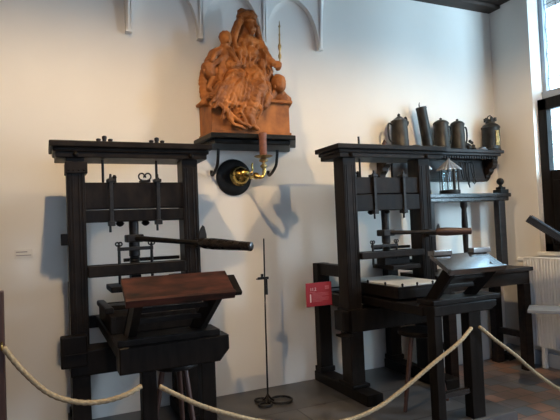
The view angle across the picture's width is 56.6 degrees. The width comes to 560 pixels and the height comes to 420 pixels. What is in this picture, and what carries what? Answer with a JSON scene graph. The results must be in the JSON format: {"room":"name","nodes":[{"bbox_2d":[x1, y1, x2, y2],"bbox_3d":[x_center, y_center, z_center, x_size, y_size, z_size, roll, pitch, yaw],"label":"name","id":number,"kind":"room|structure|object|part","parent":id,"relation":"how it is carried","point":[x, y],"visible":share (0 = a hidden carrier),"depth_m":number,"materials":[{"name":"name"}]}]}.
{"room":"printing museum","nodes":[
{"label":"printing museum","id":0,"kind":"room"},
{"bbox_2d":[0,0,506,419],"bbox_3d":[-0.870,-0.227,4.460,8.320,3.850,0.300,-2,-2,-24],"label":"wall","id":1,"kind":"structure","parent":0,"point":[70,69],"depth_m":4.46,"materials":[{"name":"white paint"}]},
{"bbox_2d":[14,249,32,258],"bbox_3d":[-1.877,0.322,3.808,0.120,0.065,0.005,-2,-2,-24],"label":"wall label","id":2,"kind":"object","parent":1,"relation":"attached to","point":[25,253],"visible":1,"depth_m":3.81,"materials":[{"name":"white paper"}]},
{"bbox_2d":[124,0,323,51],"bbox_3d":[-0.399,-1.806,4.520,1.893,0.730,0.125,-2,-2,-24],"label":"trim","id":3,"kind":"structure","parent":1,"relation":"attached to","point":[313,9],"depth_m":4.61,"materials":[{"name":"paint"}]},
{"bbox_2d":[216,154,272,195],"bbox_3d":[-0.288,-0.294,4.274,0.334,0.320,0.526,-2,-2,-24],"label":"wall sconce","id":4,"kind":"object","parent":1,"relation":"attached to","point":[233,177],"visible":1,"depth_m":4.44,"materials":[{"name":"black paint"}]},
{"bbox_3d":[-0.216,-0.319,4.249,0.100,0.157,0.297,-2,-2,-24],"label":"arm","id":5,"kind":"part","parent":4,"relation":"part of","materials":[{"name":"gold metal"}]},
{"bbox_2d":[258,132,266,154],"bbox_3d":[-0.136,-0.521,4.148,0.067,0.188,0.068,-2,-2,-24],"label":"candle","id":6,"kind":"object","parent":4,"relation":"on","point":[262,135],"visible":0.88,"depth_m":4.12,"materials":[{"name":"wax"}]},
{"bbox_2d":[194,132,295,176],"bbox_3d":[-0.203,-0.452,4.389,0.955,0.310,0.400,-2,-2,-24],"label":"shelf","id":7,"kind":"object","parent":1,"relation":"attached to","point":[219,141],"visible":1,"depth_m":4.25,"materials":[{"name":"black paint"}]},
{"bbox_2d":[196,8,291,137],"bbox_3d":[-0.276,-1.157,4.373,0.872,1.103,0.428,-2,-2,-22],"label":"statue","id":8,"kind":"object","parent":7,"relation":"on","point":[239,91],"visible":1,"depth_m":4.21,"materials":[{"name":"orange ceramic"}]},
{"bbox_2d":[377,148,503,181],"bbox_3d":[1.653,-0.458,5.333,1.555,0.320,0.215,-2,-2,-24],"label":"wall shelf","id":9,"kind":"object","parent":1,"relation":"attached to","point":[485,162],"visible":0.59,"depth_m":5.44,"materials":[{"name":"black wood"}]},
{"bbox_2d":[387,113,408,144],"bbox_3d":[1.165,-0.778,5.116,0.210,0.345,0.189,-3,-2,14],"label":"tankard","id":10,"kind":"object","parent":9,"relation":"on","point":[399,128],"visible":0.89,"depth_m":5.05,"materials":[{"name":"grey metal"}]},
{"bbox_3d":[1.077,-0.750,5.067,0.072,0.207,0.018,-2,-2,-24],"label":"handle","id":11,"kind":"part","parent":10,"relation":"part of","materials":[{"name":"grey metal"}]},
{"bbox_3d":[1.170,-0.908,5.117,0.169,0.085,0.169,-2,-2,-24],"label":"lid","id":12,"kind":"part","parent":10,"relation":"part of","materials":[{"name":"grey metal"}]},
{"bbox_2d":[416,102,435,145],"bbox_3d":[1.477,-0.849,5.259,0.212,0.472,0.156,-2,-2,-24],"label":"tube","id":13,"kind":"object","parent":9,"relation":"on","point":[422,115],"visible":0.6,"depth_m":5.21,"materials":[{"name":"grey metal"}]},
{"bbox_2d":[433,118,451,147],"bbox_3d":[1.667,-0.784,5.334,0.203,0.330,0.180,-3,-2,13],"label":"tankard","id":14,"kind":"object","parent":9,"relation":"on","point":[442,138],"visible":0.88,"depth_m":5.27,"materials":[{"name":"grey metal"}]},
{"bbox_3d":[1.651,-0.914,5.341,0.161,0.068,0.161,-2,-2,-24],"label":"lid","id":15,"kind":"part","parent":14,"relation":"part of","materials":[{"name":"grey metal"}]},
{"bbox_3d":[1.753,-0.769,5.380,0.071,0.208,0.018,-2,-2,-24],"label":"handle","id":16,"kind":"part","parent":14,"relation":"part of","materials":[{"name":"grey metal"}]},
{"bbox_2d":[450,119,467,148],"bbox_3d":[1.870,-0.789,5.425,0.193,0.330,0.164,-3,-2,11],"label":"tankard","id":17,"kind":"object","parent":9,"relation":"on","point":[458,129],"visible":0.91,"depth_m":5.37,"materials":[{"name":"grey metal"}]},
{"bbox_3d":[1.851,-0.919,5.432,0.147,0.068,0.147,-2,-2,-24],"label":"lid","id":18,"kind":"part","parent":17,"relation":"part of","materials":[{"name":"grey metal"}]},
{"bbox_3d":[1.947,-0.774,5.468,0.070,0.208,0.018,-2,-2,-24],"label":"handle","id":19,"kind":"part","parent":17,"relation":"part of","materials":[{"name":"grey metal"}]},
{"bbox_2d":[458,161,465,179],"bbox_3d":[1.910,-0.414,5.478,0.059,0.204,0.060,-2,-2,-24],"label":"tool","id":20,"kind":"object","parent":9,"relation":"hanging from","point":[461,162],"visible":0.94,"depth_m":5.46,"materials":[{"name":"black metal"}]},
{"bbox_2d":[463,161,470,187],"bbox_3d":[1.971,-0.375,5.503,0.059,0.284,0.060,-2,-2,-24],"label":"tool","id":21,"kind":"object","parent":9,"relation":"hanging from","point":[466,161],"visible":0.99,"depth_m":5.48,"materials":[{"name":"black metal"}]},
{"bbox_3d":[1.643,-0.540,5.351,1.446,0.030,0.162,-2,-2,-24],"label":"tooth moulding","id":22,"kind":"part","parent":9,"relation":"part of","materials":[{"name":"brown wood"}]},
{"bbox_2d":[466,140,475,148],"bbox_3d":[2.019,-0.681,5.499,0.146,0.113,0.105,-2,-2,-24],"label":"heap","id":23,"kind":"object","parent":9,"relation":"on","point":[468,146],"visible":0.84,"depth_m":5.47,"materials":[{"name":"grey metal"}]},
{"bbox_2d":[468,161,475,183],"bbox_3d":[2.045,-0.396,5.538,0.074,0.248,0.060,-2,-2,-24],"label":"tool","id":24,"kind":"object","parent":9,"relation":"hanging from","point":[471,162],"visible":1,"depth_m":5.51,"materials":[{"name":"black metal"}]},
{"bbox_2d":[481,115,501,149],"bbox_3d":[2.280,-0.830,5.617,0.199,0.391,0.211,-2,-2,-24],"label":"metal lantern","id":25,"kind":"object","parent":9,"relation":"on","point":[490,131],"visible":0.94,"depth_m":5.55,"materials":[{"name":"grey metal"}]},
{"bbox_3d":[2.272,-0.990,5.627,0.132,0.071,0.106,-2,-2,-24],"label":"crown","id":26,"kind":"part","parent":25,"relation":"part of","materials":[{"name":"grey metal"}]},
{"bbox_2d":[444,358,559,419],"bbox_3d":[0.636,1.636,1.257,8.320,0.200,7.200,-2,-2,-24],"label":"floor","id":27,"kind":"structure","parent":0,"point":[506,384],"depth_m":4.61,"materials":[{"name":"tile"}]},
{"bbox_2d":[92,367,517,419],"bbox_3d":[-1.260,1.617,3.214,5.890,0.120,1.475,-2,-2,-24],"label":"platform","id":28,"kind":"object","parent":27,"relation":"on","point":[313,399],"visible":0.61,"depth_m":4.02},
{"bbox_2d":[0,290,6,419],"bbox_3d":[-1.322,0.958,2.425,0.298,1.150,0.300,-2,-2,-24],"label":"barrier post","id":29,"kind":"object","parent":28,"relation":"on","point":[3,405],"visible":0.99,"depth_m":2.41,"materials":[{"name":"brown metal"}]},
{"bbox_2d":[2,345,142,405],"bbox_3d":[-0.993,0.792,2.530,0.639,0.343,0.058,-1,-2,-28],"label":"rope","id":30,"kind":"object","parent":29,"relation":"hanging from","point":[6,351],"visible":1,"depth_m":2.48,"materials":[{"name":"fabric"}]},
{"bbox_2d":[48,136,253,419],"bbox_3d":[-0.890,0.515,3.393,1.079,2.061,1.551,-1,-2,-27],"label":"press","id":31,"kind":"object","parent":28,"relation":"on","point":[161,322],"visible":0.98,"depth_m":3.35,"materials":[{"name":"black wood"}]},
{"bbox_3d":[-1.503,1.016,3.860,0.132,0.970,0.115,-2,-2,-24],"label":"post","id":32,"kind":"part","parent":31,"relation":"part of","materials":[{"name":"brown wood"}]},
{"bbox_3d":[-1.176,0.833,4.020,0.588,0.090,0.050,-2,-2,-24],"label":"rail","id":33,"kind":"part","parent":31,"relation":"part of","materials":[{"name":"brown wood"}]},
{"bbox_3d":[-1.201,-0.294,3.522,0.017,0.268,0.018,-2,-2,-24],"label":"tie rod","id":34,"kind":"part","parent":31,"relation":"part of","materials":[{"name":"black metal"}]},
{"bbox_3d":[-1.081,0.784,3.329,0.080,0.065,1.230,-2,-2,-24],"label":"carriage rail","id":35,"kind":"part","parent":31,"relation":"part of","materials":[{"name":"brown wood"}]},
{"bbox_3d":[-1.072,0.354,3.471,0.052,0.284,0.020,-2,-2,-24],"label":"hose rod","id":36,"kind":"part","parent":31,"relation":"part of","materials":[{"name":"black metal"}]},
{"bbox_3d":[-1.083,0.096,3.522,0.060,0.034,0.060,-2,-2,-24],"label":"knob","id":37,"kind":"part","parent":31,"relation":"part of","materials":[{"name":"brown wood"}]},
{"bbox_3d":[-0.929,0.092,3.593,0.060,0.034,0.060,-2,-2,-24],"label":"knob","id":38,"kind":"part","parent":31,"relation":"part of","materials":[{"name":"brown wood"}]},
{"bbox_3d":[-0.688,1.181,2.751,0.078,0.674,0.080,-2,-2,-24],"label":"leg","id":39,"kind":"part","parent":31,"relation":"part of","materials":[{"name":"brown wood"}]},
{"bbox_3d":[-0.877,0.329,3.560,0.052,0.244,0.020,-2,-2,-24],"label":"hose rod","id":40,"kind":"part","parent":31,"relation":"part of","materials":[{"name":"black metal"}]},
{"bbox_3d":[-0.873,-0.303,3.671,0.017,0.268,0.018,-2,-2,-24],"label":"tie rod","id":41,"kind":"part","parent":31,"relation":"part of","materials":[{"name":"black metal"}]},
{"bbox_3d":[-0.815,0.998,4.173,0.132,0.970,0.115,-2,-2,-24],"label":"post","id":42,"kind":"part","parent":31,"relation":"part of","materials":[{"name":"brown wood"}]},
{"bbox_3d":[-0.396,1.173,2.884,0.080,0.674,0.080,-2,-2,-24],"label":"leg","id":43,"kind":"part","parent":31,"relation":"part of","materials":[{"name":"brown wood"}]},
{"bbox_3d":[-0.341,0.211,3.190,0.397,0.088,0.072,-3,-2,30],"label":"handle","id":44,"kind":"part","parent":31,"relation":"part of","materials":[{"name":"brown wood"}]},
{"bbox_2d":[158,327,472,419],"bbox_3d":[0.367,1.058,3.143,2.172,0.446,0.074,-2,-2,-24],"label":"rope","id":45,"kind":"object","parent":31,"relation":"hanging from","point":[161,387],"visible":1,"depth_m":3.17,"materials":[{"name":"fabric"}]},
{"bbox_2d":[157,364,197,419],"bbox_3d":[-0.622,1.232,3.234,0.333,0.603,0.367,-2,-2,3],"label":"stool","id":46,"kind":"object","parent":28,"relation":"on","point":[184,369],"visible":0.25,"depth_m":3.12,"materials":[{"name":"brown wood"}]},
{"bbox_3d":[-0.739,1.246,3.107,0.140,0.576,0.033,-1,-2,-40],"label":"leg","id":47,"kind":"part","parent":46,"relation":"part of","materials":[{"name":"brown wood"}]},
{"bbox_3d":[-0.642,0.948,3.207,0.280,0.035,0.280,-2,-2,-24],"label":"seat","id":48,"kind":"part","parent":46,"relation":"part of","materials":[{"name":"brown wood"}]},
{"bbox_3d":[-0.633,1.250,3.346,0.034,0.576,0.144,-2,-2,-1],"label":"leg","id":49,"kind":"part","parent":46,"relation":"part of","materials":[{"name":"brown wood"}]},
{"bbox_3d":[-0.521,1.237,3.097,0.144,0.576,0.034,-4,-2,42],"label":"leg","id":50,"kind":"part","parent":46,"relation":"part of","materials":[{"name":"brown wood"}]},
{"bbox_2d":[254,238,292,407],"bbox_3d":[-0.078,0.883,4.189,0.311,1.310,0.232,-2,-2,-24],"label":"iron stand","id":51,"kind":"object","parent":28,"relation":"on","point":[265,400],"visible":1,"depth_m":4.16,"materials":[{"name":"black metal"}]},
{"bbox_3d":[-0.114,0.884,4.170,0.034,1.310,0.016,-2,-2,-24],"label":"rod","id":52,"kind":"part","parent":51,"relation":"part of","materials":[{"name":"black metal"}]},
{"bbox_2d":[313,137,506,419],"bbox_3d":[1.021,0.430,4.268,1.130,2.130,1.510,-2,-2,-24],"label":"press","id":53,"kind":"object","parent":28,"relation":"on","point":[390,301],"visible":0.99,"depth_m":4.24,"materials":[{"name":"brown wood"}]},
{"bbox_2d":[305,281,339,306],"bbox_3d":[0.368,0.682,4.244,0.350,0.190,0.014,-2,-2,-24],"label":"information sign","id":54,"kind":"object","parent":53,"relation":"attached to","point":[319,293],"visible":0.98,"depth_m":4.21,"materials":[{"name":"red metal"}]},
{"bbox_3d":[0.392,0.966,4.722,0.145,0.970,0.115,-2,-2,-24],"label":"post","id":55,"kind":"part","parent":53,"relation":"part of","materials":[{"name":"brown wood"}]},
{"bbox_3d":[0.447,0.524,4.569,0.080,0.100,0.480,-2,-2,-24],"label":"rail","id":56,"kind":"part","parent":53,"relation":"part of","materials":[{"name":"brown wood"}]},
{"bbox_3d":[0.476,0.776,4.519,0.070,0.100,0.390,-2,-2,-24],"label":"rail","id":57,"kind":"part","parent":53,"relation":"part of","materials":[{"name":"brown wood"}]},
{"bbox_3d":[0.668,-0.434,4.377,0.017,0.368,0.018,-2,-2,-24],"label":"tie rod","id":58,"kind":"part","parent":53,"relation":"part of","materials":[{"name":"black metal"}]},
{"bbox_3d":[0.770,0.354,4.306,0.052,0.206,0.020,-2,-2,-24],"label":"hose rod","id":59,"kind":"part","parent":53,"relation":"part of","materials":[{"name":"black metal"}]},
{"bbox_3d":[0.777,0.735,4.180,0.080,0.065,1.220,-2,-2,-24],"label":"carriage rail","id":60,"kind":"part","parent":53,"relation":"part of","materials":[{"name":"brown wood"}]},
{"bbox_3d":[1.088,0.948,5.038,0.145,0.970,0.115,-2,-2,-24],"label":"post","id":61,"kind":"part","parent":53,"relation":"part of","materials":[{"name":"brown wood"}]},
{"bbox_3d":[0.988,0.328,4.406,0.052,0.166,0.020,-2,-2,-24],"label":"hose rod","id":62,"kind":"part","parent":53,"relation":"part of","materials":[{"name":"black metal"}]},
{"bbox_3d":[1.076,1.098,3.566,0.067,0.747,0.080,-2,-2,-24],"label":"leg","id":63,"kind":"part","parent":53,"relation":"part of","materials":[{"name":"brown wood"}]},
{"bbox_3d":[1.450,0.178,4.344,0.287,0.071,0.072,-3,-2,7],"label":"handle","id":64,"kind":"part","parent":53,"relation":"part of","materials":[{"name":"brown wood"}]},
{"bbox_3d":[1.375,1.090,3.702,0.115,0.747,0.080,-2,-2,-24],"label":"leg","id":65,"kind":"part","parent":53,"relation":"part of","materials":[{"name":"brown wood"}]},
{"bbox_2d":[478,325,559,390],"bbox_3d":[2.085,1.142,3.887,1.446,0.703,0.055,-2,-2,-22],"label":"rope","id":66,"kind":"object","parent":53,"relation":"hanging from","point":[481,328],"visible":1,"depth_m":3.72,"materials":[{"name":"fabric"}]},
{"bbox_2d":[398,325,448,411],"bbox_3d":[1.083,1.200,3.953,0.348,0.573,0.368,-3,-2,21],"label":"stool","id":67,"kind":"object","parent":28,"relation":"on","point":[416,331],"visible":0.73,"depth_m":3.88,"materials":[{"name":"brown wood"}]},
{"bbox_3d":[0.958,1.216,3.876,0.146,0.547,0.062,-2,-2,-24],"label":"leg","id":68,"kind":"part","parent":67,"relation":"part of","materials":[{"name":"brown wood"}]},
{"bbox_3d":[1.070,0.932,3.984,0.330,0.035,0.330,-2,-2,-24],"label":"seat","id":69,"kind":"part","parent":67,"relation":"part of","materials":[{"name":"brown wood"}]},
{"bbox_2d":[400,265,534,380],"bbox_3d":[1.875,1.099,5.146,1.220,1.020,0.535,-2,-2,-24],"label":"table","id":70,"kind":"object","parent":27,"relation":"on","point":[513,275],"visible":0.54,"depth_m":5.14,"materials":[{"name":"brown wood"}]},
{"bbox_3d":[1.567,1.182,4.782,0.095,0.857,0.085,-2,-2,-24],"label":"leg","id":71,"kind":"part","parent":70,"relation":"part of","materials":[{"name":"brown wood"}]},
{"bbox_2d":[431,193,510,271],"bbox_3d":[1.864,0.217,5.318,1.125,0.755,0.275,-2,-2,-24],"label":"rack","id":72,"kind":"object","parent":70,"relation":"on","point":[499,199],"visible":0.49,"depth_m":5.32,"materials":[{"name":"black wood"}]},
{"bbox_3d":[1.453,0.264,5.046,0.090,0.677,0.075,-2,-2,-24],"label":"post","id":73,"kind":"part","parent":72,"relation":"part of","materials":[{"name":"brown wood"}]},
{"bbox_2d":[436,156,461,193],"bbox_3d":[1.709,-0.350,5.257,0.246,0.386,0.250,-2,-2,-24],"label":"glass lantern","id":74,"kind":"object","parent":72,"relation":"on","point":[448,165],"visible":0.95,"depth_m":5.18,"materials":[{"name":"grey metal"}]},
{"bbox_3d":[1.866,0.253,5.237,0.080,0.677,0.080,-2,-2,-24],"label":"turned post","id":75,"kind":"part","parent":72,"relation":"part of","materials":[{"name":"brown wood"}]},
{"bbox_3d":[2.309,0.241,5.436,0.090,0.677,0.075,-2,-2,-24],"label":"post","id":76,"kind":"part","parent":72,"relation":"part of","materials":[{"name":"brown wood"}]},
{"bbox_2d":[493,178,508,192],"bbox_3d":[2.324,-0.257,5.481,0.110,0.163,0.110,-2,-2,-24],"label":"ball ornament","id":77,"kind":"object","parent":72,"relation":"on","point":[500,181],"visible":0.97,"depth_m":5.45,"materials":[{"name":"black paint"}]},
{"bbox_3d":[2.297,1.176,5.521,0.095,0.857,0.085,-2,-2,-24],"label":"leg","id":78,"kind":"part","parent":70,"relation":"part of","materials":[{"name":"brown wood"}]},
{"bbox_3d":[2.450,1.159,5.184,0.095,0.857,0.085,-2,-2,-24],"label":"leg","id":79,"kind":"part","parent":70,"relation":"part of","materials":[{"name":"brown wood"}]},
{"bbox_2d":[504,350,515,360],"bbox_3d":[2.454,1.571,5.591,0.132,0.085,0.100,-1,-2,-36],"label":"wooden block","id":80,"kind":"object","parent":27,"relation":"on","point":[508,356],"visible":0.61,"depth_m":5.55,"materials":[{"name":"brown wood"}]},
{"bbox_2d":[517,257,559,368],"bbox_3d":[2.885,1.001,4.699,0.107,1.105,1.650,-2,-2,-24],"label":"radiator","id":81,"kind":"object","parent":27,"relation":"on","point":[544,278],"visible":0.72,"depth_m":5.15,"materials":[{"name":"white metal"}]},
{"bbox_2d":[526,215,559,313],"bbox_3d":[2.574,0.793,4.483,0.780,1.532,0.460,-3,-2,29],"label":"lectern","id":82,"kind":"object","parent":27,"relation":"on","point":[548,230],"visible":1,"depth_m":4.51,"materials":[{"name":"metal"}]},
{"bbox_2d":[527,305,559,313],"bbox_3d":[2.522,0.854,4.413,0.750,0.030,0.290,-3,-2,29],"label":"shelf","id":83,"kind":"object","parent":82,"relation":"attached to","point":[537,309],"depth_m":4.46,"materials":[{"name":"white"}]},
{"bbox_2d":[474,0,559,8],"bbox_3d":[0.471,-2.408,1.386,8.320,0.200,7.200,-2,-2,-24],"label":"ceiling","id":84,"kind":"structure","parent":0,"point":[496,2],"depth_m":5.64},
{"bbox_2d":[414,0,499,13],"bbox_3d":[1.467,-2.204,5.367,2.020,0.035,0.160,-2,-2,-24],"label":"ceiling plate","id":85,"kind":"object","parent":84,"relation":"attached to","point":[471,5],"visible":1,"depth_m":5.60,"materials":[{"name":"black wood"}]},
{"bbox_2d":[489,0,559,354],"bbox_3d":[3.921,-0.475,2.853,0.280,3.850,6.600,-2,-2,-24],"label":"wall","id":86,"kind":"structure","parent":0,"point":[514,27],"depth_m":5.53,"materials":[{"name":"white paint"}]},
{"bbox_2d":[506,343,559,369],"bbox_3d":[2.950,1.482,4.721,0.035,0.140,2.180,-2,-2,-24],"label":"baseboard","id":87,"kind":"structure","parent":86,"relation":"attached to","point":[553,359],"depth_m":5.31,"materials":[{"name":"grey paint"}]},
{"bbox_2d":[537,0,559,251],"bbox_3d":[3.152,-0.950,4.562,0.180,2.670,1.900,-2,-2,-24],"label":"window","id":88,"kind":"structure","parent":86,"relation":"in","point":[550,100],"depth_m":5.32,"materials":[{"name":"grey paint"}]},
{"bbox_3d":[3.125,-0.399,4.522,0.070,1.570,1.900,-2,-2,-24],"label":"frame","id":89,"kind":"part","parent":88,"relation":"part of","materials":[{"name":"brown wood"}]},
{"bbox_3d":[3.152,-1.734,4.602,0.110,1.100,1.900,-2,-2,-24],"label":"frame","id":90,"kind":"part","parent":88,"relation":"part of","materials":[{"name":"grey paint"}]},
{"bbox_3d":[2.854,-0.023,5.122,0.044,0.780,0.450,-2,-2,-24],"label":"panel","id":91,"kind":"part","parent":88,"relation":"part of","materials":[{"name":"brown wood"}]},
{"bbox_2d":[537,251,559,255],"bbox_3d":[3.081,0.400,4.472,0.110,0.034,1.920,-2,-2,-24],"label":"window sill","id":92,"kind":"structure","parent":86,"relation":"attached to","point":[546,253],"depth_m":5.20,"materials":[{"name":"paint"}]}
]}

